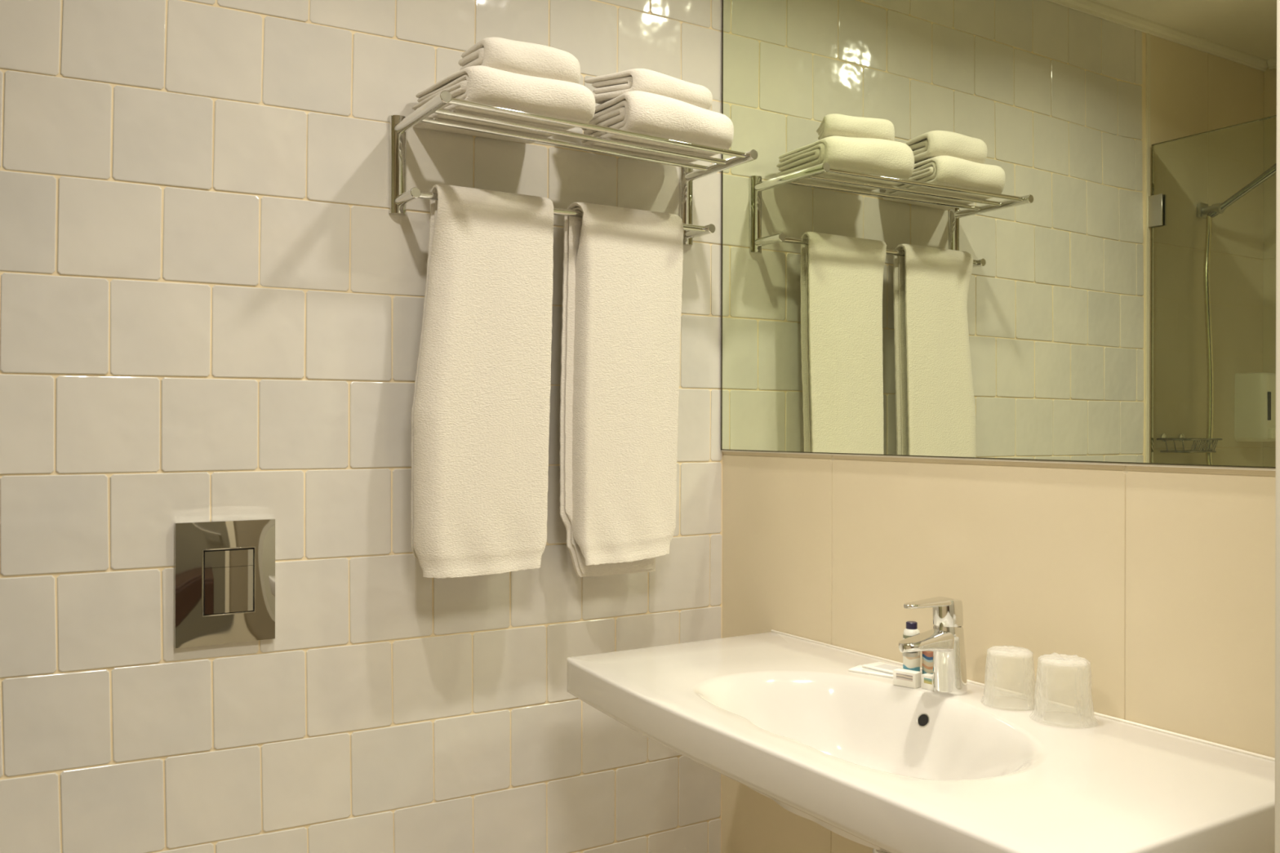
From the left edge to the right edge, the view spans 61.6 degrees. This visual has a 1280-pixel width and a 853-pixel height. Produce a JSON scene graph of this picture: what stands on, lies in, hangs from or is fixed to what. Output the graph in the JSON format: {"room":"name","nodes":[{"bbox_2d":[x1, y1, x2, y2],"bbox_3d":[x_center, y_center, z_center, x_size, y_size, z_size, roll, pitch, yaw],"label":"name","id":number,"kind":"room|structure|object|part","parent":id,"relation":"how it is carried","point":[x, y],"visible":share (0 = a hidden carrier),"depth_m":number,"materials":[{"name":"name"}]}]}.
{"room":"hotel bathroom","nodes":[
{"label":"hotel bathroom","id":0,"kind":"room"},
{"bbox_2d":[0,0,722,852],"bbox_3d":[-0.761,0.018,1.776,2.350,2.481,0.101,0,0,-32],"label":"wall","id":1,"kind":"structure","parent":0,"point":[212,296],"depth_m":1.82,"materials":[{"name":"tile"}]},
{"bbox_2d":[173,518,275,648],"bbox_3d":[-0.679,0.255,1.761,0.155,0.200,0.015,0,0,-32],"label":"flush plate","id":2,"kind":"object","parent":1,"relation":"attached to","point":[224,571],"visible":1,"depth_m":1.75,"materials":[{"name":"silver metal"}]},
{"bbox_3d":[-0.674,0.253,1.759,0.083,0.109,0.008,0,0,-32],"label":"button frame","id":3,"kind":"part","parent":2,"relation":"part of","materials":[{"name":"silver metal"}]},
{"bbox_2d":[388,90,757,245],"bbox_3d":[-0.108,-0.465,1.987,0.656,0.174,0.232,0,0,-32],"label":"towel rack","id":4,"kind":"object","parent":1,"relation":"attached to","point":[398,125],"visible":1,"depth_m":1.92,"materials":[{"name":"silver metal"}]},
{"bbox_3d":[-0.430,-0.466,1.915,0.032,0.174,0.014,0,0,-32],"label":"wall plate","id":5,"kind":"part","parent":4,"relation":"part of","materials":[{"name":"silver metal"}]},
{"bbox_3d":[-0.406,-0.401,1.876,0.018,0.018,0.083,0,0,-32],"label":"rail arm","id":6,"kind":"part","parent":4,"relation":"part of","materials":[{"name":"silver metal"}]},
{"bbox_3d":[-0.370,-0.530,1.818,0.020,0.020,0.220,0,0,-32],"label":"shelf arm","id":7,"kind":"part","parent":4,"relation":"part of","materials":[{"name":"silver metal"}]},
{"bbox_2d":[410,183,553,578],"bbox_3d":[-0.280,-0.080,1.926,0.258,0.688,0.053,0,0,-32],"label":"hanging towel","id":8,"kind":"object","parent":4,"relation":"hanging from","point":[481,410],"visible":1,"depth_m":1.90,"materials":[{"name":"beige fabric"}]},
{"bbox_2d":[412,65,595,143],"bbox_3d":[-0.241,-0.571,1.905,0.271,0.068,0.218,0,0,-29],"label":"folded towel","id":9,"kind":"object","parent":4,"relation":"on","point":[486,85],"visible":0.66,"depth_m":1.84,"materials":[{"name":"beige fabric"}]},
{"bbox_2d":[457,36,580,84],"bbox_3d":[-0.210,-0.635,1.897,0.195,0.064,0.117,0,0,-32],"label":"folded towel","id":10,"kind":"object","parent":9,"relation":"on","point":[529,59],"visible":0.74,"depth_m":1.85,"materials":[{"name":"beige fabric"}]},
{"bbox_2d":[559,202,683,577],"bbox_3d":[-0.032,-0.067,2.080,0.253,0.712,0.053,0,0,-32],"label":"hanging towel","id":11,"kind":"object","parent":4,"relation":"hanging from","point":[622,287],"visible":1,"depth_m":2.05,"materials":[{"name":"beige fabric"}]},
{"bbox_2d":[580,90,733,166],"bbox_3d":[0.037,-0.572,2.065,0.250,0.079,0.200,0,0,-34],"label":"folded towel","id":12,"kind":"object","parent":4,"relation":"on","point":[636,111],"visible":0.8,"depth_m":1.99,"materials":[{"name":"beige fabric"}]},
{"bbox_2d":[583,68,712,109],"bbox_3d":[0.021,-0.636,2.044,0.234,0.051,0.118,0,0,-36],"label":"folded towel","id":13,"kind":"object","parent":12,"relation":"on","point":[608,87],"visible":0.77,"depth_m":2.00,"materials":[{"name":"beige fabric"}]},
{"bbox_3d":[0.100,-0.463,2.244,0.032,0.166,0.014,0,0,-32],"label":"wall plate","id":14,"kind":"part","parent":4,"relation":"part of","materials":[{"name":"silver metal"}]},
{"bbox_3d":[0.123,-0.401,2.206,0.018,0.018,0.083,0,0,-32],"label":"rail arm","id":15,"kind":"part","parent":4,"relation":"part of","materials":[{"name":"silver metal"}]},
{"bbox_3d":[0.160,-0.520,2.148,0.020,0.020,0.220,0,0,-32],"label":"shelf arm","id":16,"kind":"part","parent":4,"relation":"part of","materials":[{"name":"silver metal"}]},
{"bbox_2d":[721,451,1275,852],"bbox_3d":[0.859,0.022,1.304,0.100,2.480,2.423,0,0,-32],"label":"wall","id":17,"kind":"structure","parent":0,"point":[1162,579],"depth_m":1.63,"materials":[{"name":"beige tile"}]},
{"bbox_2d":[567,629,1275,852],"bbox_3d":[0.331,0.471,1.572,0.507,0.126,1.060,0,0,-32],"label":"washbasin","id":18,"kind":"object","parent":17,"relation":"attached to","point":[879,764],"visible":0.98,"depth_m":1.40,"materials":[{"name":"white ceramic"}]},
{"bbox_2d":[848,664,893,678],"bbox_3d":[0.396,0.409,1.794,0.085,0.004,0.045,0,0,38],"label":"sachet","id":19,"kind":"object","parent":18,"relation":"on","point":[859,668],"visible":0.55,"depth_m":1.79,"materials":[{"name":"white paper"}]},
{"bbox_2d":[861,667,892,675],"bbox_3d":[0.400,0.408,1.791,0.055,0.001,0.029,0,0,38],"label":"print","id":20,"kind":"object","parent":19,"relation":"on","point":[864,670],"depth_m":1.78,"materials":[{"name":"white paper"}]},
{"bbox_2d":[862,662,902,674],"bbox_3d":[0.419,0.405,1.796,0.045,0.004,0.085,0,0,-38],"label":"sachet","id":21,"kind":"object","parent":19,"relation":"on","point":[879,666],"visible":0.56,"depth_m":1.80,"materials":[{"name":"white paper"}]},
{"bbox_2d":[874,663,902,671],"bbox_3d":[0.422,0.404,1.792,0.029,0.001,0.055,0,0,-38],"label":"print","id":22,"kind":"object","parent":21,"relation":"on","point":[879,667],"depth_m":1.80,"materials":[{"name":"white paper"}]},
{"bbox_2d":[871,848,887,852],"bbox_3d":[0.448,0.672,1.629,0.248,0.278,0.068,0,0,-32],"label":"trap","id":23,"kind":"object","parent":18,"relation":"attached to","point":[873,851],"visible":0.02,"depth_m":1.57,"materials":[{"name":"silver metal"}]},
{"bbox_2d":[893,667,920,688],"bbox_3d":[0.423,0.399,1.702,0.040,0.024,0.018,0,0,44],"label":"packet","id":24,"kind":"object","parent":18,"relation":"on","point":[901,677],"visible":1,"depth_m":1.69,"materials":[{"name":"white cardboard"}]},
{"bbox_2d":[896,673,912,681],"bbox_3d":[0.417,0.396,1.695,0.029,0.009,0.001,0,0,44],"label":"print","id":25,"kind":"object","parent":24,"relation":"on","point":[899,676],"depth_m":1.69},
{"bbox_2d":[902,621,919,671],"bbox_3d":[0.436,0.363,1.726,0.027,0.097,0.027,0,0,-32],"label":"toiletry bottle","id":26,"kind":"object","parent":18,"relation":"on","point":[908,663],"visible":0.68,"depth_m":1.72,"materials":[{"name":"white plastic"}]},
{"bbox_2d":[920,673,933,690],"bbox_3d":[0.455,0.400,1.681,0.016,0.022,0.026,0,0,-39],"label":"packet","id":27,"kind":"object","parent":18,"relation":"on","point":[926,679],"visible":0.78,"depth_m":1.68,"materials":[{"name":"white cardboard"}]},
{"bbox_2d":[924,677,932,684],"bbox_3d":[0.450,0.397,1.675,0.001,0.008,0.015,0,0,-39],"label":"print","id":28,"kind":"object","parent":27,"relation":"on","point":[927,681],"depth_m":1.68},
{"bbox_2d":[921,651,933,674],"bbox_3d":[0.467,0.371,1.726,0.026,0.080,0.026,0,0,-32],"label":"toiletry bottle","id":29,"kind":"object","parent":18,"relation":"on","point":[926,656],"visible":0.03,"depth_m":1.72,"materials":[{"name":"multicoloured plastic"}]},
{"bbox_2d":[897,596,967,695],"bbox_3d":[0.449,0.338,1.645,0.131,0.147,0.050,0,0,-32],"label":"tap","id":30,"kind":"object","parent":18,"relation":"on","point":[945,639],"visible":1,"depth_m":1.64,"materials":[{"name":"silver metal"}]},
{"bbox_3d":[0.435,0.330,1.637,0.100,0.044,0.041,0,0,-32],"label":"spout","id":31,"kind":"part","parent":30,"relation":"part of","materials":[{"name":"silver metal"}]},
{"bbox_3d":[0.436,0.270,1.637,0.086,0.012,0.039,0,0,-32],"label":"lever","id":32,"kind":"part","parent":30,"relation":"part of","materials":[{"name":"silver metal"}]},
{"bbox_2d":[980,645,1039,707],"bbox_3d":[0.548,0.370,1.592,0.082,0.082,0.082,0,0,-32],"label":"plastic cup","id":33,"kind":"object","parent":18,"relation":"on","point":[1003,651],"visible":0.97,"depth_m":1.59,"materials":[{"name":"white"}]},
{"bbox_2d":[1029,652,1098,724],"bbox_3d":[0.594,0.367,1.506,0.090,0.088,0.090,0,0,-32],"label":"plastic cup","id":34,"kind":"object","parent":18,"relation":"on","point":[1068,661],"visible":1,"depth_m":1.51,"materials":[{"name":"white"}]},
{"bbox_2d":[720,0,1276,471],"bbox_3d":[0.548,-0.540,1.703,0.006,1.188,1.402,0,0,-32],"label":"mirror","id":35,"kind":"object","parent":17,"relation":"attached to","point":[1039,231],"visible":1,"depth_m":1.67,"materials":[{"name":"silver mirror"}]},
{"bbox_2d":[1274,0,1279,852],"bbox_3d":[0.742,0.047,0.923,0.500,2.430,0.121,0,0,-32],"label":"wall partition","id":36,"kind":"structure","parent":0,"point":[1277,849],"depth_m":0.84,"materials":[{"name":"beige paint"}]}
]}

